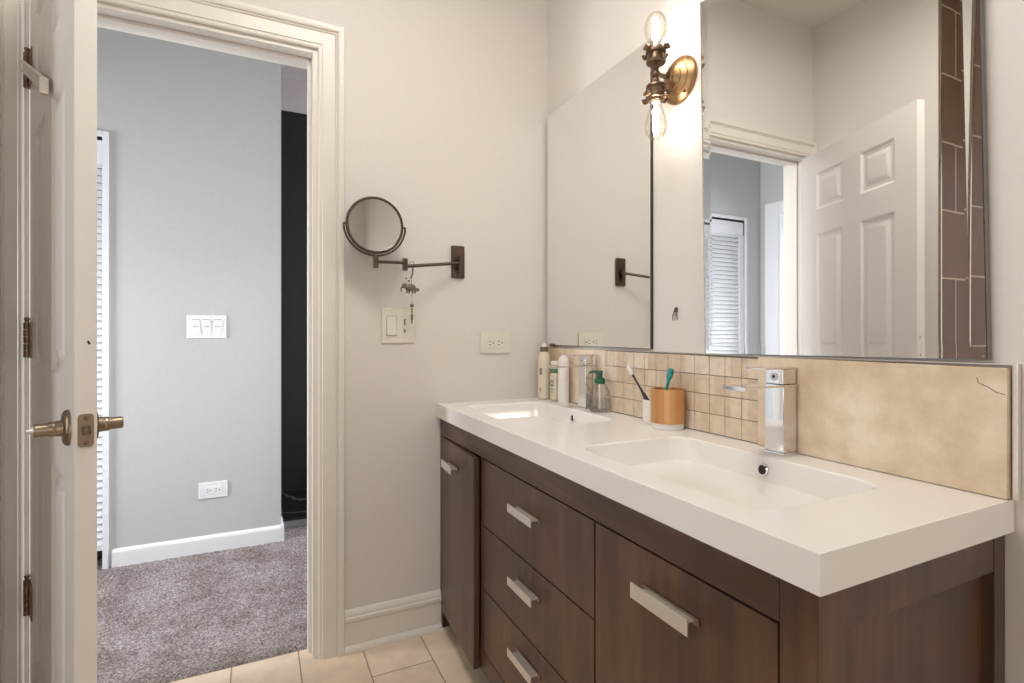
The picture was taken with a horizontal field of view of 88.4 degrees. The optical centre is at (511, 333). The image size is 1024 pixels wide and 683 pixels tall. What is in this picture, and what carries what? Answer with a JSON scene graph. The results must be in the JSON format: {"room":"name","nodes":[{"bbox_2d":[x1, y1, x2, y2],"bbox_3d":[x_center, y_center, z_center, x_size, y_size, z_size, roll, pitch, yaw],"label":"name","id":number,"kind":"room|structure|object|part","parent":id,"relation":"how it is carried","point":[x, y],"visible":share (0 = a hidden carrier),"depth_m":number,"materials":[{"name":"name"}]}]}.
{"room":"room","nodes":[
{"label":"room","id":0,"kind":"room"},
{"bbox_2d":[97,168,101,559],"bbox_3d":[-2.248,0.092,2.331,0.762,1.955,0.029,0,0,-26],"label":"wall","id":1,"kind":"structure","parent":0,"point":[99,553],"depth_m":2.47,"materials":[{"name":"grey paint"}]},
{"bbox_2d":[97,27,280,566],"bbox_3d":[-2.016,-0.280,2.377,1.779,2.700,0.150,0,0,-26],"label":"wall","id":2,"kind":"structure","parent":0,"point":[195,132],"depth_m":2.52,"materials":[{"name":"grey paint"}]},
{"bbox_2d":[97,140,101,550],"bbox_3d":[-2.199,0.089,2.229,0.762,1.922,0.037,0,0,-26],"label":"blind","id":3,"kind":"object","parent":2,"relation":"attached to","point":[99,142],"visible":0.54,"depth_m":2.38,"materials":[{"name":"white paint"}]},
{"bbox_2d":[97,130,108,568],"bbox_3d":[-2.200,0.080,2.232,0.806,1.980,0.072,0,0,-26],"label":"trim","id":4,"kind":"structure","parent":2,"relation":"attached to","point":[104,135],"depth_m":2.37,"materials":[{"name":"white paint"}]},
{"bbox_2d":[112,516,283,567],"bbox_3d":[-1.522,1.025,2.607,0.716,0.090,0.162,0,0,-26],"label":"baseboard","id":5,"kind":"structure","parent":2,"relation":"attached to","point":[138,554],"depth_m":2.52,"materials":[{"name":"white paint"}]},
{"bbox_2d":[187,315,225,337],"bbox_3d":[-1.478,-0.031,2.548,0.164,0.112,0.010,0,0,-26],"label":"light switch","id":6,"kind":"object","parent":2,"relation":"attached to","point":[198,326],"visible":1,"depth_m":2.54,"materials":[{"name":"white plastic"}]},
{"bbox_2d":[199,480,226,498],"bbox_3d":[-1.454,0.762,2.560,0.121,0.078,0.009,0,0,-26],"label":"wall outlet","id":7,"kind":"object","parent":2,"relation":"attached to","point":[215,489],"visible":1,"depth_m":2.56,"materials":[{"name":"white plastic"}]},
{"bbox_2d":[205,485,220,494],"bbox_3d":[-1.453,0.762,2.558,0.070,0.037,0.004,0,0,-26],"label":"receptacle","id":8,"kind":"object","parent":7,"relation":"attached to","point":[209,489],"depth_m":2.56,"materials":[{"name":"white plastic"}]},
{"bbox_2d":[281,78,306,491],"bbox_3d":[-0.588,-0.280,3.802,2.350,2.700,0.084,0,0,-26],"label":"wall","id":9,"kind":"structure","parent":0,"point":[293,124],"depth_m":3.37,"materials":[{"name":"paint"}]},
{"bbox_2d":[281,64,306,82],"bbox_3d":[-0.379,-1.623,3.558,2.185,0.011,0.545,0,0,-26],"label":"ceiling","id":10,"kind":"structure","parent":0,"point":[287,72],"depth_m":3.28,"materials":[{"name":"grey paint"}]},
{"bbox_2d":[170,628,489,682],"bbox_3d":[-0.248,1.095,0.047,2.700,0.050,3.516,0,0,-26],"label":"floor","id":11,"kind":"structure","parent":0,"point":[437,657],"depth_m":1.68,"materials":[{"name":"beige tile"}]},
{"bbox_2d":[440,419,1004,682],"bbox_3d":[0.234,0.689,1.357,0.488,0.763,1.436,0,0,-26],"label":"vanity cabinet","id":12,"kind":"object","parent":11,"relation":"on","point":[546,577],"visible":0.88,"depth_m":0.90,"materials":[{"name":"brown wood"}]},
{"bbox_3d":[-0.233,0.689,1.917,0.052,0.763,0.023,0,0,-26],"label":"post","id":13,"kind":"part","parent":12,"relation":"part of","materials":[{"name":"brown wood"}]},
{"bbox_3d":[-0.208,0.442,1.750,0.028,0.026,0.114,0,0,-22],"label":"handle","id":14,"kind":"part","parent":12,"relation":"part of","materials":[{"name":"metal"}]},
{"bbox_3d":[-0.174,0.686,1.731,0.018,0.628,0.358,0,0,-22],"label":"door","id":15,"kind":"part","parent":12,"relation":"part of","materials":[{"name":"brown wood"}]},
{"bbox_3d":[-0.047,0.665,2.008,0.361,0.670,0.014,0,0,-26],"label":"panel","id":16,"kind":"part","parent":12,"relation":"part of","materials":[{"name":"brown wood"}]},
{"bbox_3d":[0.027,0.808,1.284,0.028,0.020,0.128,0,0,-26],"label":"handle","id":17,"kind":"part","parent":12,"relation":"part of","materials":[{"name":"metal"}]},
{"bbox_3d":[0.027,0.627,1.284,0.028,0.020,0.128,0,0,-26],"label":"handle","id":18,"kind":"part","parent":12,"relation":"part of","materials":[{"name":"metal"}]},
{"bbox_3d":[0.027,0.442,1.284,0.028,0.020,0.128,0,0,-26],"label":"handle","id":19,"kind":"part","parent":12,"relation":"part of","materials":[{"name":"metal"}]},
{"bbox_3d":[0.045,0.846,1.300,0.018,0.186,0.572,0,0,-26],"label":"drawer","id":20,"kind":"part","parent":12,"relation":"part of","materials":[{"name":"brown wood"}]},
{"bbox_3d":[0.045,0.659,1.300,0.018,0.182,0.572,0,0,-26],"label":"drawer","id":21,"kind":"part","parent":12,"relation":"part of","materials":[{"name":"brown wood"}]},
{"bbox_3d":[0.045,0.468,1.300,0.018,0.192,0.572,0,0,-26],"label":"drawer","id":22,"kind":"part","parent":12,"relation":"part of","materials":[{"name":"brown wood"}]},
{"bbox_3d":[0.053,0.653,1.286,0.020,0.693,1.360,0,0,-26],"label":"frame","id":23,"kind":"part","parent":12,"relation":"part of","materials":[{"name":"brown wood"}]},
{"bbox_3d":[0.241,0.435,0.840,0.028,0.026,0.132,0,0,-26],"label":"handle","id":24,"kind":"part","parent":12,"relation":"part of","materials":[{"name":"metal"}]},
{"bbox_3d":[0.259,0.655,0.857,0.018,0.568,0.402,0,0,-26],"label":"door","id":25,"kind":"part","parent":12,"relation":"part of","materials":[{"name":"brown wood"}]},
{"bbox_2d":[437,397,1013,596],"bbox_3d":[0.249,0.312,1.360,0.461,0.114,1.448,0,0,-26],"label":"countertop","id":26,"kind":"structure","parent":12,"relation":"on","point":[822,527],"depth_m":0.88,"materials":[{"name":"white stone"}]},
{"bbox_2d":[538,343,550,398],"bbox_3d":[0.125,0.147,2.048,0.050,0.216,0.050,0,0,-26],"label":"spray bottle","id":27,"kind":"object","parent":26,"relation":"on","point":[544,372],"visible":0.98,"depth_m":2.03,"materials":[{"name":"beige plastic"}]},
{"bbox_2d":[550,361,557,400],"bbox_3d":[0.163,0.179,1.985,0.031,0.150,0.044,0,0,-26],"label":"lotion bottle","id":28,"kind":"object","parent":26,"relation":"on","point":[554,375],"visible":0.66,"depth_m":1.97,"materials":[{"name":"beige plastic"}]},
{"bbox_2d":[558,355,568,402],"bbox_3d":[0.189,0.168,1.927,0.041,0.174,0.041,0,0,-26],"label":"bottle","id":29,"kind":"object","parent":26,"relation":"on","point":[563,373],"visible":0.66,"depth_m":1.91,"materials":[{"name":"white plastic"}]},
{"bbox_2d":[547,354,596,409],"bbox_3d":[0.201,0.163,1.758,0.162,0.183,0.056,0,0,-26],"label":"faucet","id":30,"kind":"object","parent":26,"relation":"on","point":[586,361],"visible":1,"depth_m":1.77,"materials":[{"name":"silver metal"}]},
{"bbox_3d":[0.201,0.112,1.758,0.162,0.008,0.056,0,0,-26],"label":"spout","id":31,"kind":"part","parent":30,"relation":"part of","materials":[{"name":"silver metal"}]},
{"bbox_3d":[0.229,0.073,1.772,0.099,0.004,0.048,0,0,-26],"label":"lever","id":32,"kind":"part","parent":30,"relation":"part of","materials":[{"name":"silver metal"}]},
{"bbox_2d":[589,370,610,412],"bbox_3d":[0.286,0.188,1.712,0.069,0.134,0.069,0,0,-26],"label":"soap dispenser","id":33,"kind":"object","parent":26,"relation":"on","point":[599,379],"visible":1,"depth_m":1.71,"materials":[{"name":"clear glass"}]},
{"bbox_2d":[642,398,651,424],"bbox_3d":[0.397,0.221,1.491,0.056,0.068,0.056,0,0,-26],"label":"tumbler","id":34,"kind":"object","parent":26,"relation":"on","point":[646,404],"visible":0.44,"depth_m":1.47,"materials":[{"name":"ceramic"}]},
{"bbox_2d":[627,365,648,399],"bbox_3d":[0.373,0.169,1.515,0.020,0.150,0.107,0,0,-44],"label":"toothbrush","id":35,"kind":"object","parent":34,"relation":"in","point":[629,369],"visible":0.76,"depth_m":1.53,"materials":[{"name":"grey plastic"}]},
{"bbox_3d":[0.382,0.180,1.512,0.012,0.128,0.092,0,0,-42],"label":"handle","id":36,"kind":"part","parent":35,"relation":"part of","materials":[{"name":"grey plastic"}]},
{"bbox_2d":[651,387,684,430],"bbox_3d":[0.419,0.202,1.415,0.089,0.106,0.089,0,0,-26],"label":"tumbler","id":37,"kind":"object","parent":26,"relation":"on","point":[667,406],"visible":0.98,"depth_m":1.38,"materials":[{"name":"orange wood"}]},
{"bbox_2d":[665,368,673,389],"bbox_3d":[0.413,0.163,1.419,0.045,0.138,0.022,0,0,36],"label":"toothbrush","id":38,"kind":"object","parent":37,"relation":"in","point":[670,371],"visible":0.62,"depth_m":1.41,"materials":[{"name":"teal plastic"}]},
{"bbox_3d":[0.411,0.176,1.423,0.037,0.113,0.015,0,0,34],"label":"handle","id":39,"kind":"part","parent":38,"relation":"part of","materials":[{"name":"teal plastic"}]},
{"bbox_2d":[723,366,798,455],"bbox_3d":[0.520,0.163,1.097,0.162,0.183,0.056,0,0,-26],"label":"faucet","id":40,"kind":"object","parent":26,"relation":"on","point":[780,386],"visible":1,"depth_m":1.10,"materials":[{"name":"silver metal"}]},
{"bbox_3d":[0.520,0.112,1.097,0.162,0.008,0.056,0,0,-26],"label":"spout","id":41,"kind":"part","parent":40,"relation":"part of","materials":[{"name":"silver metal"}]},
{"bbox_3d":[0.548,0.073,1.110,0.099,0.004,0.048,0,0,-26],"label":"lever","id":42,"kind":"part","parent":40,"relation":"part of","materials":[{"name":"silver metal"}]},
{"bbox_3d":[0.571,0.252,1.121,0.048,0.005,0.052,0,0,-26],"label":"plate","id":43,"kind":"part","parent":40,"relation":"part of","materials":[{"name":"silver metal"}]},
{"bbox_3d":[0.375,0.689,0.657,0.052,0.763,0.052,0,0,-26],"label":"post","id":44,"kind":"part","parent":12,"relation":"part of","materials":[{"name":"brown wood"}]},
{"bbox_3d":[0.566,0.653,0.738,0.361,0.693,0.029,0,0,-26],"label":"panel","id":45,"kind":"part","parent":12,"relation":"part of","materials":[{"name":"brown wood"}]},
{"bbox_3d":[0.739,0.689,0.833,0.033,0.763,0.052,0,0,-26],"label":"post","id":46,"kind":"part","parent":12,"relation":"part of","materials":[{"name":"brown wood"}]},
{"bbox_2d":[233,0,547,609],"bbox_3d":[-1.063,-0.280,1.599,2.620,2.700,0.120,0,0,-26],"label":"wall","id":47,"kind":"structure","parent":0,"point":[446,101],"depth_m":1.90,"materials":[{"name":"beige paint"}]},
{"bbox_2d":[21,0,123,682],"bbox_3d":[-1.013,0.072,1.164,0.738,1.971,0.139,0,0,43],"label":"door","id":48,"kind":"structure","parent":47,"relation":"in","point":[59,66],"depth_m":0.98,"materials":[{"name":"white paint"}]},
{"bbox_3d":[-1.128,-0.608,1.240,0.440,0.222,0.009,0,0,43],"label":"hanger rail","id":49,"kind":"part","parent":48,"relation":"part of","materials":[{"name":"wood"}]},
{"bbox_3d":[-0.811,0.171,0.948,0.065,0.065,0.020,0,0,43],"label":"knob","id":50,"kind":"part","parent":48,"relation":"part of","materials":[{"name":"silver metal"}]},
{"bbox_3d":[-0.749,0.171,0.925,0.003,0.058,0.022,0,0,43],"label":"latch plate","id":51,"kind":"part","parent":48,"relation":"part of","materials":[{"name":"brown metal"}]},
{"bbox_3d":[-0.776,0.171,0.985,0.065,0.065,0.020,0,0,43],"label":"knob","id":52,"kind":"part","parent":48,"relation":"part of","materials":[{"name":"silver metal"}]},
{"bbox_2d":[0,0,344,682],"bbox_3d":[-0.985,0.026,1.625,0.882,2.087,0.150,0,0,-26],"label":"door frame","id":53,"kind":"structure","parent":47,"relation":"attached to","point":[328,39],"depth_m":1.67,"materials":[{"name":"beige paint"}]},
{"bbox_2d":[381,308,413,342],"bbox_3d":[-0.399,-0.026,1.845,0.117,0.122,0.013,0,0,-26],"label":"light switch","id":54,"kind":"object","parent":47,"relation":"attached to","point":[396,325],"visible":1,"depth_m":1.84,"materials":[{"name":"white plastic"}]},
{"bbox_2d":[345,589,450,654],"bbox_3d":[-0.206,1.002,1.931,0.786,0.137,0.027,0,0,-26],"label":"baseboard","id":55,"kind":"structure","parent":47,"relation":"attached to","point":[379,624],"depth_m":1.83,"materials":[{"name":"beige paint"}]},
{"bbox_2d":[342,196,464,278],"bbox_3d":[-0.346,-0.325,1.799,0.458,0.244,0.059,0,0,-39],"label":"magnifying mirror","id":56,"kind":"object","parent":47,"relation":"attached to","point":[373,224],"visible":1,"depth_m":1.72,"materials":[{"name":"brown metal"}]},
{"bbox_2d":[349,199,400,250],"bbox_3d":[-0.446,-0.353,1.718,0.170,0.170,0.003,0,0,-27],"label":"mirror glass","id":57,"kind":"object","parent":56,"relation":"attached to","point":[374,224],"depth_m":1.72,"materials":[{"name":"silver mirror"}]},
{"bbox_3d":[-0.402,-0.235,1.742,0.097,0.012,0.010,0,0,-26],"label":"arm","id":58,"kind":"part","parent":56,"relation":"part of","materials":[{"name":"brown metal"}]},
{"bbox_2d":[400,261,418,322],"bbox_3d":[-0.344,-0.137,1.778,0.066,0.212,0.015,0,0,-26],"label":"charm","id":59,"kind":"object","parent":56,"relation":"hanging from","point":[409,287],"visible":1,"depth_m":1.78,"materials":[{"name":"metal"}]},
{"bbox_3d":[-0.274,-0.240,1.843,0.233,0.043,0.012,0,0,-43],"label":"arm","id":60,"kind":"part","parent":56,"relation":"part of","materials":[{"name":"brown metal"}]},
{"bbox_2d":[480,332,509,353],"bbox_3d":[-0.063,0.037,2.010,0.124,0.080,0.009,0,0,-26],"label":"wall outlet","id":61,"kind":"object","parent":47,"relation":"attached to","point":[490,342],"visible":1,"depth_m":2.00,"materials":[{"name":"white plastic"}]},
{"bbox_2d":[487,338,503,347],"bbox_3d":[-0.062,0.037,2.007,0.072,0.038,0.004,0,0,-26],"label":"receptacle","id":62,"kind":"object","parent":61,"relation":"attached to","point":[491,342],"depth_m":2.01,"materials":[{"name":"white plastic"}]},
{"bbox_2d":[548,0,1023,682],"bbox_3d":[0.911,-0.280,0.636,0.100,2.700,3.570,0,0,-26],"label":"wall","id":63,"kind":"structure","parent":0,"point":[587,38],"depth_m":1.41,"materials":[{"name":"beige paint"}]},
{"bbox_2d":[547,39,652,348],"bbox_3d":[0.275,-0.406,1.818,0.018,0.914,0.610,0,0,-26],"label":"wall mirror","id":64,"kind":"object","parent":63,"relation":"attached to","point":[600,152],"visible":0.91,"depth_m":1.75,"materials":[{"name":"grey mirror"}]},
{"bbox_2d":[642,11,697,140],"bbox_3d":[0.406,-0.689,1.421,0.127,0.342,0.127,0,0,-26],"label":"wall sconce","id":65,"kind":"object","parent":63,"relation":"attached to","point":[680,78],"visible":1,"depth_m":1.41,"materials":[{"name":"gold metal"}]},
{"bbox_3d":[0.386,-0.616,1.412,0.023,0.026,0.023,0,0,-26],"label":"bulb stem","id":66,"kind":"part","parent":65,"relation":"part of","materials":[{"name":"white glass"}]},
{"bbox_3d":[0.386,-0.572,1.412,0.060,0.107,0.060,0,0,-26],"label":"bulb","id":67,"kind":"part","parent":65,"relation":"part of","materials":[{"name":"clear glass"}]},
{"bbox_3d":[0.386,-0.811,1.412,0.061,0.097,0.061,0,0,-26],"label":"bulb","id":68,"kind":"part","parent":65,"relation":"part of","materials":[{"name":"clear glass"}]},
{"bbox_2d":[642,81,670,104],"bbox_3d":[0.386,-0.645,1.412,0.084,0.048,0.084,0,0,-26],"label":"socket","id":69,"kind":"object","parent":65,"relation":"attached to","point":[656,92],"depth_m":1.39,"materials":[{"name":"gold metal"}]},
{"bbox_2d":[642,43,670,67],"bbox_3d":[0.386,-0.743,1.412,0.084,0.048,0.084,0,0,-26],"label":"socket","id":70,"kind":"object","parent":65,"relation":"attached to","point":[656,55],"depth_m":1.39,"materials":[{"name":"gold metal"}]},
{"bbox_3d":[0.399,-0.695,1.418,0.052,0.060,0.023,0,0,-26],"label":"arm","id":71,"kind":"part","parent":65,"relation":"part of","materials":[{"name":"gold metal"}]},
{"bbox_3d":[0.441,-0.695,1.438,0.049,0.127,0.127,0,0,-26],"label":"wall plate","id":72,"kind":"part","parent":65,"relation":"part of","materials":[{"name":"gold metal"}]},
{"bbox_2d":[672,307,677,319],"bbox_3d":[0.453,-0.054,1.460,0.008,0.036,0.021,0,0,-26],"label":"wall hook","id":73,"kind":"object","parent":63,"relation":"attached to","point":[675,308],"visible":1,"depth_m":1.46,"materials":[{"name":"metal"}]},
{"bbox_2d":[548,347,1020,500],"bbox_3d":[0.450,0.151,1.452,0.020,0.208,1.456,0,0,-26],"label":"backsplash","id":74,"kind":"structure","parent":63,"relation":"attached to","point":[954,426],"depth_m":0.98,"materials":[{"name":"tile"}]},
{"bbox_2d":[700,0,991,359],"bbox_3d":[0.622,-0.406,1.096,0.020,0.915,0.594,0,0,-26],"label":"wall mirror","id":75,"kind":"object","parent":63,"relation":"attached to","point":[845,197],"visible":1,"depth_m":1.02,"materials":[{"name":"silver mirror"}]},
{"bbox_3d":[-1.364,1.098,2.534,4.850,0.064,1.934,0,0,-26],"label":"floor","id":76,"kind":"structure","parent":0,"visible":0},
{"bbox_2d":[97,526,306,682],"bbox_3d":[-1.066,1.062,2.260,1.450,0.015,1.182,0,0,-26],"label":"carpet","id":77,"kind":"object","parent":76,"relation":"on","point":[171,619],"visible":0.41,"depth_m":1.99,"materials":[{"name":"grey carpet"}]},
{"bbox_2d":[281,489,306,528],"bbox_3d":[-0.801,1.044,3.352,1.225,0.073,0.547,0,0,-26],"label":"marble hearth","id":78,"kind":"object","parent":76,"relation":"on","point":[293,503],"visible":0.23,"depth_m":3.03,"materials":[{"name":"black stone"}]}
]}

